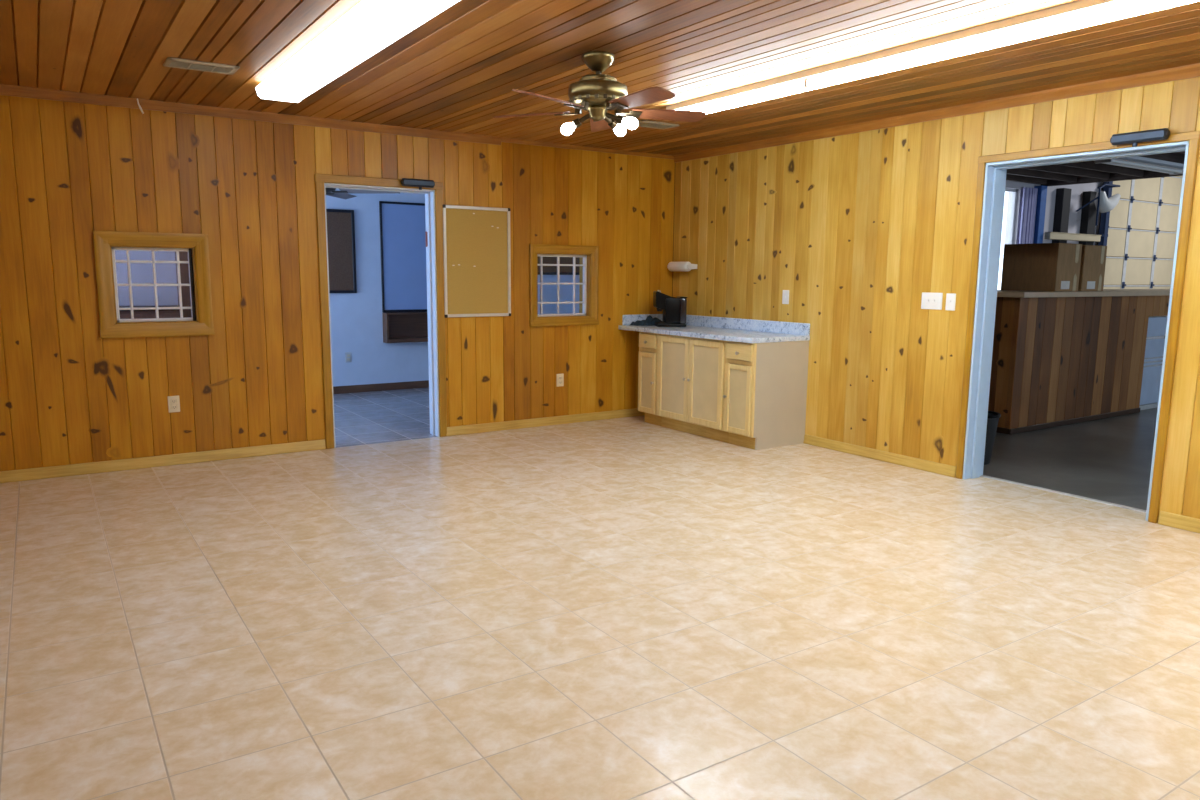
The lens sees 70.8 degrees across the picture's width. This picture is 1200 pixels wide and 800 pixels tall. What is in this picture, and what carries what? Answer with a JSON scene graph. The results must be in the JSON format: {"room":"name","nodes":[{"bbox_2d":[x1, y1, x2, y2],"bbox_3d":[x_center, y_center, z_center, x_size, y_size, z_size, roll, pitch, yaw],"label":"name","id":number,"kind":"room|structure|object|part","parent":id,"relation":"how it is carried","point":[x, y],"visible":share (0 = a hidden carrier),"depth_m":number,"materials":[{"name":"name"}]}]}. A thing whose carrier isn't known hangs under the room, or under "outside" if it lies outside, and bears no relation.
{"room":"community hall","nodes":[
{"label":"community hall","id":0,"kind":"room"},
{"bbox_2d":[115,188,578,386],"bbox_3d":[-3.209,-1.343,9.296,8.800,2.590,0.150,-5,10,-33],"label":"wall","id":1,"kind":"structure","parent":0,"point":[356,318],"depth_m":9.57,"materials":[{"name":"paint"}]},
{"bbox_2d":[175,251,190,317],"bbox_3d":[-3.804,-1.052,8.807,1.070,2.150,0.075,-5,10,-33],"label":"door","id":2,"kind":"structure","parent":1,"relation":"in","point":[184,274],"depth_m":8.54,"materials":[{"name":"brown wood"}]},
{"bbox_2d":[326,209,356,292],"bbox_3d":[-3.012,-1.633,9.275,0.650,0.915,0.027,-5,10,-33],"label":"bulletin board","id":3,"kind":"object","parent":1,"relation":"attached to","point":[340,223],"visible":0.48,"depth_m":9.37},
{"bbox_2d":[345,352,351,361],"bbox_3d":[-2.852,-0.483,9.573,0.074,0.115,0.011,-5,10,-33],"label":"wall outlet","id":4,"kind":"object","parent":1,"relation":"attached to","point":[348,356],"visible":1,"depth_m":9.57,"materials":[{"name":"plastic"}]},
{"bbox_2d":[333,380,428,393],"bbox_3d":[-1.508,-0.243,10.509,4.500,0.085,0.014,-5,10,-33],"label":"baseboard","id":5,"kind":"structure","parent":1,"relation":"attached to","point":[412,384],"depth_m":9.82,"materials":[{"name":"brown wood"}]},
{"bbox_2d":[379,201,427,342],"bbox_3d":[-2.083,-1.483,9.859,0.925,1.600,0.129,-5,10,-33],"label":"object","id":6,"kind":"structure","parent":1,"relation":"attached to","point":[402,224],"depth_m":9.79,"materials":[{"name":"blue wood"}]},
{"bbox_3d":[-2.115,-1.663,9.882,0.883,1.209,0.009,-5,10,-33],"label":"panel","id":7,"kind":"part","parent":6,"relation":"part of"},
{"bbox_2d":[382,312,427,342],"bbox_3d":[-2.088,-0.862,9.952,0.925,0.344,0.129,-5,10,-33],"label":"open shelf","id":8,"kind":"object","parent":6,"relation":"attached to","point":[398,327],"depth_m":9.86,"materials":[{"name":"brown wood"}]},
{"bbox_2d":[538,257,579,274],"bbox_3d":[-0.531,-1.968,10.886,1.600,0.700,0.027,-5,10,-33],"label":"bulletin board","id":9,"kind":"object","parent":1,"relation":"attached to","point":[547,270],"visible":0.02,"depth_m":10.93,"materials":[{"name":"brown"}]},
{"bbox_3d":[-0.531,-1.968,10.886,1.600,0.700,0.027,-5,10,-33],"label":"frame","id":10,"kind":"part","parent":9,"relation":"part of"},
{"bbox_2d":[0,94,1165,470],"bbox_3d":[3.238,-2.093,9.925,19.850,4.000,0.182,-5,10,-33],"label":"wall","id":11,"kind":"structure","parent":0,"point":[70,394],"depth_m":6.14,"materials":[{"name":"brown wood"}]},
{"bbox_2d":[93,231,214,337],"bbox_3d":[-3.098,-0.801,5.870,0.702,0.708,0.212,-5,10,-33],"label":"window","id":12,"kind":"structure","parent":11,"relation":"in","point":[201,322],"depth_m":5.81,"materials":[{"name":"brown wood"}]},
{"bbox_3d":[-3.303,-0.767,5.635,0.090,0.708,0.026,-5,10,-33],"label":"casing","id":13,"kind":"part","parent":12,"relation":"part of","materials":[{"name":"brown wood"}]},
{"bbox_3d":[-3.049,-1.095,5.754,0.694,0.090,0.026,-5,10,-33],"label":"head casing","id":14,"kind":"part","parent":12,"relation":"part of","materials":[{"name":"brown wood"}]},
{"bbox_3d":[-3.097,-0.801,5.868,0.494,0.508,0.040,-5,10,-33],"label":"sash frame","id":15,"kind":"part","parent":12,"relation":"part of","materials":[{"name":"white paint"}]},
{"bbox_3d":[-3.052,-0.484,5.843,0.702,0.090,0.034,-5,10,-33],"label":"sill","id":16,"kind":"part","parent":12,"relation":"part of","materials":[{"name":"brown wood"}]},
{"bbox_3d":[-2.799,-0.813,5.965,0.090,0.708,0.026,-5,10,-33],"label":"casing","id":17,"kind":"part","parent":12,"relation":"part of","materials":[{"name":"brown wood"}]},
{"bbox_2d":[0,439,325,482],"bbox_3d":[-3.512,0.467,5.691,3.279,0.074,0.020,-5,10,-33],"label":"baseboard","id":18,"kind":"structure","parent":11,"relation":"attached to","point":[233,453],"depth_m":5.94,"materials":[{"name":"brown wood"}]},
{"bbox_2d":[168,396,179,412],"bbox_3d":[-3.010,0.029,5.966,0.074,0.116,0.011,-5,10,-33],"label":"wall outlet","id":19,"kind":"object","parent":11,"relation":"attached to","point":[173,401],"visible":1,"depth_m":5.96,"materials":[{"name":"beige plastic"}]},
{"bbox_2d":[0,84,502,144],"bbox_3d":[-2.838,-1.984,5.747,4.830,0.058,0.042,-5,10,-33],"label":"trim","id":20,"kind":"structure","parent":11,"relation":"attached to","point":[8,90],"depth_m":5.92,"materials":[{"name":"brown wood"}]},
{"bbox_2d":[314,173,446,448],"bbox_3d":[-1.759,-0.702,6.794,1.018,2.092,0.200,-5,10,-33],"label":"door frame","id":21,"kind":"structure","parent":11,"relation":"in","point":[434,250],"depth_m":6.84,"materials":[{"name":"brown wood"}]},
{"bbox_3d":[-2.106,-0.655,6.463,0.062,2.092,0.022,-5,10,-33],"label":"casing","id":22,"kind":"part","parent":21,"relation":"part of","materials":[{"name":"brown wood"}]},
{"bbox_3d":[-1.701,-1.694,6.570,1.018,0.062,0.024,-5,10,-33],"label":"head casing","id":23,"kind":"part","parent":21,"relation":"part of","materials":[{"name":"brown wood"}]},
{"bbox_2d":[400,178,434,189],"bbox_3d":[-1.443,-1.708,6.693,0.274,0.079,0.055,-5,10,-33],"label":"door closer","id":24,"kind":"object","parent":21,"relation":"attached to","point":[420,183],"depth_m":6.67,"materials":[{"name":"black metal"}]},
{"bbox_3d":[-1.315,-0.726,6.981,0.062,2.092,0.022,-5,10,-33],"label":"casing","id":25,"kind":"part","parent":21,"relation":"part of","materials":[{"name":"brown wood"}]},
{"bbox_2d":[443,204,510,317],"bbox_3d":[-1.028,-1.159,7.100,0.619,0.918,0.024,-5,10,-33],"label":"cork board","id":26,"kind":"object","parent":11,"relation":"attached to","point":[476,240],"visible":1,"depth_m":7.09,"materials":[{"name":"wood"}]},
{"bbox_3d":[-1.274,-1.137,6.940,0.026,0.873,0.021,-5,10,-33],"label":"frame","id":27,"kind":"part","parent":26,"relation":"part of","materials":[{"name":"metal"}]},
{"bbox_3d":[-1.025,-1.597,7.035,0.574,0.026,0.021,-5,10,-33],"label":"frame rail","id":28,"kind":"part","parent":26,"relation":"part of","materials":[{"name":"metal"}]},
{"bbox_3d":[-1.032,-0.720,7.167,0.574,0.026,0.021,-5,10,-33],"label":"frame rail","id":29,"kind":"part","parent":26,"relation":"part of","materials":[{"name":"metal"}]},
{"bbox_3d":[-0.783,-1.181,7.262,0.026,0.873,0.021,-5,10,-33],"label":"frame","id":30,"kind":"part","parent":26,"relation":"part of","materials":[{"name":"metal"}]},
{"bbox_2d":[446,408,644,435],"bbox_3d":[-0.298,0.178,7.801,2.410,0.074,0.020,-5,10,-33],"label":"baseboard","id":31,"kind":"structure","parent":11,"relation":"attached to","point":[536,422],"depth_m":7.64,"materials":[{"name":"brown wood"}]},
{"bbox_2d":[556,374,563,386],"bbox_3d":[-0.363,-0.181,7.708,0.074,0.116,0.011,-5,10,-33],"label":"wall outlet","id":32,"kind":"object","parent":11,"relation":"attached to","point":[559,377],"visible":1,"depth_m":7.70,"materials":[{"name":"beige plastic"}]},
{"bbox_2d":[529,244,598,326],"bbox_3d":[-0.363,-1.040,7.667,0.719,0.719,0.212,-5,10,-33],"label":"window","id":33,"kind":"structure","parent":11,"relation":"in","point":[588,264],"depth_m":7.65,"materials":[{"name":"brown wood"}]},
{"bbox_3d":[-0.582,-1.005,7.422,0.072,0.719,0.026,-5,10,-33],"label":"casing","id":34,"kind":"part","parent":33,"relation":"part of","materials":[{"name":"brown wood"}]},
{"bbox_3d":[-0.361,-1.040,7.665,0.547,0.555,0.040,-5,10,-33],"label":"sash frame","id":35,"kind":"part","parent":33,"relation":"part of","materials":[{"name":"white wood"}]},
{"bbox_3d":[-0.316,-0.709,7.642,0.719,0.072,0.034,-5,10,-33],"label":"sill","id":36,"kind":"part","parent":33,"relation":"part of","materials":[{"name":"brown wood"}]},
{"bbox_3d":[-0.313,-1.349,7.549,0.711,0.072,0.026,-5,10,-33],"label":"head casing","id":37,"kind":"part","parent":33,"relation":"part of","materials":[{"name":"brown wood"}]},
{"bbox_3d":[-0.049,-1.053,7.772,0.072,0.719,0.026,-5,10,-33],"label":"casing","id":38,"kind":"part","parent":33,"relation":"part of","materials":[{"name":"brown wood"}]},
{"bbox_2d":[501,138,673,159],"bbox_3d":[-0.050,-2.251,7.585,1.870,0.030,0.024,-5,10,-33],"label":"trim","id":39,"kind":"structure","parent":11,"relation":"attached to","point":[508,140],"depth_m":7.52,"materials":[{"name":"brown wood"}]},
{"bbox_2d":[1005,187,1037,243],"bbox_3d":[5.442,-2.122,11.321,1.057,1.440,0.171,-5,10,-33],"label":"window","id":40,"kind":"structure","parent":11,"relation":"in","point":[1029,200],"depth_m":11.40,"materials":[{"name":"white glass"}]},
{"bbox_3d":[5.304,-2.124,11.296,0.700,1.390,0.060,-5,10,-33],"label":"sash frame","id":41,"kind":"part","parent":40,"relation":"part of","materials":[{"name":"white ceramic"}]},
{"bbox_2d":[1019,187,1037,243],"bbox_3d":[5.794,-2.142,11.473,0.302,1.440,0.038,-5,10,-33],"label":"curtain","id":42,"kind":"object","parent":40,"relation":"hanging from","point":[1029,200],"depth_m":11.39,"materials":[{"name":"purple fabric"}]},
{"bbox_2d":[1076,183,1120,225],"bbox_3d":[7.139,-2.782,12.065,0.782,0.594,0.354,-7,11,-41],"label":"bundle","id":43,"kind":"object","parent":11,"relation":"attached to","point":[1103,204],"visible":1,"depth_m":11.92,"materials":[{"name":"white plastic"}]},
{"bbox_2d":[1095,176,1182,288],"bbox_3d":[8.567,-2.259,13.298,2.910,3.417,0.129,-5,10,-33],"label":"wall","id":44,"kind":"structure","parent":11,"relation":"in","point":[1145,205],"depth_m":13.19,"materials":[{"name":"beige tile"}]},
{"bbox_2d":[0,387,1199,799],"bbox_3d":[4.706,0.294,7.788,20.100,0.060,11.500,-5,10,-33],"label":"floor","id":45,"kind":"structure","parent":0,"point":[626,608],"depth_m":3.36,"materials":[{"name":"tile"}]},
{"bbox_2d":[119,305,179,318],"bbox_3d":[-4.901,-0.356,7.924,1.790,1.018,0.490,-5,10,-33],"label":"base cabinet","id":46,"kind":"object","parent":45,"relation":"on","point":[163,313],"visible":0.04,"depth_m":8.03,"materials":[{"name":"brown wood"}]},
{"bbox_3d":[-4.301,-0.398,8.063,0.550,0.850,0.018,-5,10,-33],"label":"door","id":47,"kind":"part","parent":46,"relation":"part of","materials":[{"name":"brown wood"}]},
{"bbox_2d":[638,332,661,425],"bbox_3d":[0.667,-0.216,7.882,0.646,0.850,0.292,-5,10,-33],"label":"base cabinet","id":48,"kind":"object","parent":45,"relation":"on","point":[648,342],"visible":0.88,"depth_m":7.71,"materials":[{"name":"brown wood"}]},
{"bbox_3d":[0.432,-0.163,7.733,0.007,0.475,0.176,-5,10,-33],"label":"door panel","id":49,"kind":"part","parent":48,"relation":"part of","materials":[{"name":"brown wood"}]},
{"bbox_3d":[0.429,-0.162,7.731,0.020,0.551,0.252,-5,10,-33],"label":"door","id":50,"kind":"part","parent":48,"relation":"part of","materials":[{"name":"brown wood"}]},
{"bbox_3d":[0.433,-0.537,7.675,0.020,0.130,0.252,-5,10,-33],"label":"drawer","id":51,"kind":"part","parent":48,"relation":"part of","materials":[{"name":"brown wood"}]},
{"bbox_2d":[657,334,728,442],"bbox_3d":[0.997,-0.139,7.390,0.646,0.850,0.901,-5,10,-33],"label":"base cabinet","id":52,"kind":"object","parent":45,"relation":"on","point":[691,370],"visible":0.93,"depth_m":7.19,"materials":[{"name":"brown wood"}]},
{"bbox_3d":[0.644,-0.196,7.406,0.007,0.621,0.330,-5,10,-33],"label":"door panel","id":53,"kind":"part","parent":52,"relation":"part of","materials":[{"name":"brown wood"}]},
{"bbox_3d":[0.641,-0.195,7.404,0.020,0.717,0.426,-5,10,-33],"label":"door","id":54,"kind":"part","parent":52,"relation":"part of","materials":[{"name":"brown wood"}]},
{"bbox_3d":[0.879,-0.140,7.049,0.020,0.717,0.426,-5,10,-33],"label":"door","id":55,"kind":"part","parent":52,"relation":"part of","materials":[{"name":"brown wood"}]},
{"bbox_3d":[0.882,-0.140,7.051,0.007,0.621,0.330,-5,10,-33],"label":"door panel","id":56,"kind":"part","parent":52,"relation":"part of","materials":[{"name":"brown wood"}]},
{"bbox_2d":[619,314,809,342],"bbox_3d":[0.940,-0.644,7.418,0.640,0.137,1.804,-5,10,-33],"label":"countertop","id":57,"kind":"structure","parent":52,"relation":"on","point":[707,327],"depth_m":7.28,"materials":[{"name":"stone"}]},
{"bbox_2d":[630,315,662,325],"bbox_3d":[0.458,-0.759,8.038,0.330,0.091,0.164,-5,10,-33],"label":"folded cloth","id":58,"kind":"object","parent":57,"relation":"on","point":[649,321],"visible":0.83,"depth_m":7.97,"materials":[{"name":"black fabric"}]},
{"bbox_2d":[653,290,686,326],"bbox_3d":[0.650,-0.854,7.863,0.294,0.335,0.190,0,9,-6],"label":"coffee maker","id":59,"kind":"object","parent":57,"relation":"on","point":[674,309],"visible":1,"depth_m":7.79,"materials":[{"name":"black plastic"}]},
{"bbox_2d":[723,340,808,449],"bbox_3d":[1.337,-0.060,6.885,0.648,0.850,0.325,-5,10,-33],"label":"base cabinet","id":60,"kind":"object","parent":45,"relation":"on","point":[765,396],"visible":0.98,"depth_m":6.74,"materials":[{"name":"brown wood"}]},
{"bbox_3d":[1.101,-0.007,6.735,0.007,0.475,0.209,-5,10,-33],"label":"door panel","id":61,"kind":"part","parent":60,"relation":"part of","materials":[{"name":"brown wood"}]},
{"bbox_3d":[1.099,-0.006,6.733,0.020,0.551,0.285,-5,10,-33],"label":"door","id":62,"kind":"part","parent":60,"relation":"part of","materials":[{"name":"brown wood"}]},
{"bbox_3d":[1.102,-0.381,6.677,0.020,0.130,0.285,-5,10,-33],"label":"drawer","id":63,"kind":"part","parent":60,"relation":"part of","materials":[{"name":"brown wood"}]},
{"bbox_3d":[1.117,-0.092,6.732,0.019,0.745,0.325,-5,10,-33],"label":"frame","id":64,"kind":"part","parent":60,"relation":"part of","materials":[{"name":"brown wood"}]},
{"bbox_3d":[1.451,-0.043,6.777,0.578,0.850,0.017,-5,10,-33],"label":"panel","id":65,"kind":"part","parent":60,"relation":"part of","materials":[{"name":"beige wood"}]},
{"bbox_2d":[984,411,1000,464],"bbox_3d":[2.807,0.279,6.311,0.320,0.376,0.320,-5,10,-33],"label":"trash bin","id":66,"kind":"object","parent":45,"relation":"on","point":[993,417],"visible":0.28,"depth_m":6.20,"materials":[{"name":"black plastic"}]},
{"bbox_2d":[1052,188,1071,242],"bbox_3d":[6.480,-1.669,11.998,0.240,2.600,0.117,-5,10,-33],"label":"wall post","id":67,"kind":"object","parent":45,"relation":"on","point":[1063,195],"visible":0.21,"depth_m":11.80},
{"bbox_2d":[1044,232,1101,241],"bbox_3d":[6.689,-2.300,11.922,1.360,0.095,0.088,-5,10,-33],"label":"wall rail","id":68,"kind":"object","parent":67,"relation":"attached to","point":[1048,235],"visible":1,"depth_m":11.84,"materials":[{"name":"beige wood"}]},
{"bbox_2d":[988,289,1169,434],"bbox_3d":[5.214,-0.516,8.803,4.460,1.248,0.840,-5,10,-33],"label":"counter","id":69,"kind":"object","parent":45,"relation":"on","point":[1060,358],"depth_m":7.83,"materials":[{"name":"brown wood"}]},
{"bbox_3d":[3.442,-0.338,7.679,0.051,1.200,0.720,-5,10,-33],"label":"panel","id":70,"kind":"part","parent":69,"relation":"part of","materials":[{"name":"brown wood"}]},
{"bbox_2d":[1001,243,1081,291],"bbox_3d":[4.114,-1.236,7.878,0.402,0.430,0.523,-5,10,-33],"label":"cardboard box","id":71,"kind":"object","parent":69,"relation":"on","point":[1054,267],"visible":1,"depth_m":7.71,"materials":[{"name":"cardboard"}]},
{"bbox_3d":[4.399,0.145,8.388,2.374,0.050,0.734,-5,10,-33],"label":"trim","id":72,"kind":"part","parent":69,"relation":"part of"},
{"bbox_2d":[1078,245,1106,290],"bbox_3d":[4.509,-1.269,8.138,0.402,0.425,0.503,-5,10,-33],"label":"cardboard box","id":73,"kind":"object","parent":69,"relation":"on","point":[1093,257],"visible":0.47,"depth_m":7.91,"materials":[{"name":"cardboard"}]},
{"bbox_2d":[1079,191,1096,244],"bbox_3d":[7.088,-1.723,12.398,0.260,2.600,0.117,-5,10,-33],"label":"wall post","id":74,"kind":"object","parent":45,"relation":"on","point":[1088,213],"visible":0.17,"depth_m":12.20,"materials":[{"name":"black metal"}]},
{"bbox_2d":[1139,316,1166,409],"bbox_3d":[5.733,-0.420,9.115,0.708,0.975,0.524,-5,10,-33],"label":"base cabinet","id":75,"kind":"object","parent":45,"relation":"on","point":[1156,331],"visible":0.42,"depth_m":8.86,"materials":[{"name":"white wood"}]},
{"bbox_2d":[0,0,1199,155],"bbox_3d":[0.310,-1.582,2.760,7.050,0.090,8.557,-5,10,-33],"label":"ceiling","id":76,"kind":"structure","parent":0,"point":[458,70],"depth_m":4.37,"materials":[{"name":"brown wood"}]},
{"bbox_2d":[163,57,239,74],"bbox_3d":[-2.194,-1.836,4.649,0.360,0.013,0.200,-5,10,-33],"label":"ceiling vent","id":77,"kind":"object","parent":76,"relation":"in","point":[172,62],"visible":1,"depth_m":4.63,"materials":[{"name":"metal"}]},
{"bbox_2d":[256,0,459,102],"bbox_3d":[-1.276,-1.712,4.136,0.275,0.090,2.450,-5,10,-33],"label":"ceiling light","id":78,"kind":"object","parent":76,"relation":"attached to","point":[370,26],"visible":1,"depth_m":3.87,"materials":[{"name":"white plastic"}]},
{"bbox_2d":[493,51,705,135],"bbox_3d":[0.014,-1.580,4.355,1.147,0.394,1.091,-5,10,-33],"label":"ceiling fan","id":79,"kind":"object","parent":76,"relation":"hanging from","point":[597,93],"visible":1,"depth_m":4.32,"materials":[{"name":"gold metal"}]},
{"bbox_3d":[-0.370,-1.532,4.534,0.415,0.036,0.130,4,9,20],"label":"blade","id":80,"kind":"part","parent":79,"relation":"part of","materials":[{"name":"brown wood"}]},
{"bbox_3d":[-0.249,-1.466,4.106,0.130,0.036,0.415,7,11,38],"label":"blade","id":81,"kind":"part","parent":79,"relation":"part of","materials":[{"name":"brown wood"}]},
{"bbox_3d":[-0.167,-1.433,4.460,0.072,0.067,0.077,-5,10,-33],"label":"bulb","id":82,"kind":"part","parent":79,"relation":"part of","materials":[{"name":"white glass"}]},
{"bbox_3d":[0.004,-1.566,4.781,0.130,0.036,0.415,1,9,2],"label":"blade","id":83,"kind":"part","parent":79,"relation":"part of","materials":[{"name":"brown wood"}]},
{"bbox_3d":[0.101,-1.449,4.532,0.085,0.064,0.062,-5,10,-33],"label":"bulb","id":84,"kind":"part","parent":79,"relation":"part of","materials":[{"name":"white glass"}]},
{"bbox_3d":[0.158,-1.442,4.404,0.081,0.063,0.071,-5,10,-33],"label":"bulb","id":85,"kind":"part","parent":79,"relation":"part of","materials":[{"name":"white glass"}]},
{"bbox_3d":[0.200,-1.460,4.088,0.130,0.036,0.415,-5,10,-33],"label":"blade","id":86,"kind":"part","parent":79,"relation":"part of","materials":[{"name":"brown wood"}]},
{"bbox_3d":[0.357,-1.521,4.505,0.415,0.036,0.130,-2,9,-15],"label":"blade","id":87,"kind":"part","parent":79,"relation":"part of","materials":[{"name":"brown wood"}]},
{"bbox_2d":[638,120,679,129],"bbox_3d":[0.399,-2.069,6.351,0.360,0.013,0.200,-5,10,-33],"label":"ceiling vent","id":88,"kind":"object","parent":76,"relation":"in","point":[641,123],"visible":0.74,"depth_m":6.34,"materials":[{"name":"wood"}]},
{"bbox_2d":[666,71,813,113],"bbox_3d":[0.826,-1.852,5.190,0.095,0.090,1.240,-5,10,-33],"label":"ceiling light","id":89,"kind":"object","parent":76,"relation":"attached to","point":[793,83],"visible":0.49,"depth_m":5.04,"materials":[{"name":"white plastic"}]},
{"bbox_2d":[805,0,1199,88],"bbox_3d":[1.843,-1.615,3.674,0.095,0.090,2.440,-5,10,-33],"label":"ceiling light","id":90,"kind":"object","parent":76,"relation":"attached to","point":[1078,14],"visible":1,"depth_m":3.77,"materials":[{"name":"white plastic"}]},
{"bbox_2d":[673,77,1199,519],"bbox_3d":[3.115,-0.622,4.878,0.201,2.590,8.400,-5,10,-33],"label":"wall","id":91,"kind":"structure","parent":0,"point":[855,227],"depth_m":6.21,"materials":[{"name":"brown wood"}]},
{"bbox_2d":[667,262,696,271],"bbox_3d":[0.775,-1.272,8.051,0.132,0.092,0.320,-5,10,-33],"label":"paper towel holder","id":92,"kind":"object","parent":91,"relation":"attached to","point":[672,266],"visible":1,"depth_m":7.96,"materials":[{"name":"white plastic"}]},
{"bbox_3d":[0.867,-1.253,7.932,0.111,0.052,0.014,-5,10,-33],"label":"arm","id":93,"kind":"part","parent":92,"relation":"part of","materials":[{"name":"white plastic"}]},
{"bbox_2d":[686,315,809,335],"bbox_3d":[1.205,-0.685,7.575,0.020,0.098,1.782,-5,10,-33],"label":"backsplash","id":94,"kind":"structure","parent":91,"relation":"attached to","point":[694,320],"depth_m":7.39,"materials":[{"name":"stone"}]},
{"bbox_2d":[782,290,788,303],"bbox_3d":[1.545,-0.858,7.041,0.016,0.116,0.072,-5,10,-33],"label":"light switch","id":95,"kind":"object","parent":91,"relation":"attached to","point":[785,296],"visible":1,"depth_m":7.04,"materials":[{"name":"white plastic"}]},
{"bbox_2d":[803,434,955,477],"bbox_3d":[2.074,0.409,6.405,0.020,0.074,1.390,-5,10,-33],"label":"baseboard","id":96,"kind":"structure","parent":91,"relation":"attached to","point":[925,465],"depth_m":6.33,"materials":[{"name":"brown wood"}]},
{"bbox_2d":[921,292,942,309],"bbox_3d":[2.313,-0.691,5.894,0.016,0.116,0.164,-5,10,-33],"label":"light switch","id":97,"kind":"object","parent":91,"relation":"attached to","point":[929,300],"visible":1,"depth_m":5.89,"materials":[{"name":"white plastic"}]},
{"bbox_2d":[673,64,1199,162],"bbox_3d":[3.025,-1.766,4.638,0.042,0.058,8.400,-5,10,-33],"label":"trim","id":98,"kind":"structure","parent":91,"relation":"attached to","point":[1191,71],"depth_m":5.50,"materials":[{"name":"brown wood"}]},
{"bbox_2d":[945,293,955,310],"bbox_3d":[2.395,-0.670,5.773,0.016,0.116,0.072,-5,10,-33],"label":"light switch","id":99,"kind":"object","parent":91,"relation":"attached to","point":[950,297],"visible":1,"depth_m":5.77,"materials":[{"name":"white plastic"}]},
{"bbox_2d":[956,130,1199,522],"bbox_3d":[2.908,-0.453,5.212,0.235,2.152,1.276,-5,10,-33],"label":"door frame","id":100,"kind":"structure","parent":91,"relation":"in","point":[992,169],"depth_m":5.50,"materials":[{"name":"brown wood"}]},
{"bbox_3d":[2.483,-0.523,5.658,0.022,2.152,0.045,-5,10,-33],"label":"casing","id":101,"kind":"part","parent":100,"relation":"part of","materials":[{"name":"brown wood"}]},
{"bbox_3d":[2.829,-1.486,4.998,0.024,0.045,1.276,-5,10,-33],"label":"head casing","id":102,"kind":"part","parent":100,"relation":"part of","materials":[{"name":"brown wood"}]},
{"bbox_2d":[1110,128,1169,146],"bbox_3d":[2.991,-1.448,4.684,0.055,0.079,0.294,-5,10,-33],"label":"door closer","id":103,"kind":"object","parent":100,"relation":"attached to","point":[1133,138],"depth_m":4.66,"materials":[{"name":"grey metal"}]},
{"bbox_3d":[3.159,-0.366,4.651,0.022,2.152,0.045,-5,10,-33],"label":"casing","id":104,"kind":"part","parent":100,"relation":"part of","materials":[{"name":"brown wood"}]},
{"bbox_2d":[1158,511,1199,532],"bbox_3d":[4.248,0.916,3.162,0.020,0.074,3.925,-5,10,-33],"label":"baseboard","id":105,"kind":"structure","parent":91,"relation":"attached to","point":[1178,521],"depth_m":4.69,"materials":[{"name":"brown wood"}]},
{"bbox_2d":[1033,185,1047,243],"bbox_3d":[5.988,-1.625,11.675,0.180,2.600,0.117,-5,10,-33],"label":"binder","id":106,"kind":"object","parent":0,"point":[1042,190],"visible":0.21,"depth_m":11.49,"materials":[{"name":"blue plastic"}]},
{"bbox_2d":[1006,151,1184,185],"bbox_3d":[5.807,-2.281,6.416,6.220,0.260,8.388,-5,10,-33],"label":"ceiling","id":107,"kind":"structure","parent":0,"point":[1084,172],"depth_m":10.43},
{"bbox_2d":[1094,156,1183,174],"bbox_3d":[5.718,-2.486,8.881,1.700,0.107,0.220,-5,10,-33],"label":"light","id":108,"kind":"object","parent":107,"relation":"attached to","point":[1137,162],"visible":0.75,"depth_m":8.85,"materials":[{"name":"white metal"}]},
{"bbox_3d":[-2.344,-2.374,7.837,8.800,0.100,2.943,-5,10,-33],"label":"ceiling","id":109,"kind":"structure","parent":0,"visible":0},
{"bbox_2d":[325,188,399,198],"bbox_3d":[-2.509,-2.082,7.617,1.071,0.416,1.071,-7,11,-40],"label":"ceiling fan","id":110,"kind":"object","parent":109,"relation":"hanging from","point":[342,193],"visible":0.23,"depth_m":7.65,"materials":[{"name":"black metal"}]},
{"bbox_3d":[-2.478,-1.958,8.074,0.121,0.035,0.530,1,9,4],"label":"blade","id":111,"kind":"part","parent":110,"relation":"part of","materials":[{"name":"grey"}]},
{"bbox_3d":[-2.077,-1.885,7.613,0.530,0.035,0.121,1,9,4],"label":"blade","id":112,"kind":"part","parent":110,"relation":"part of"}
]}

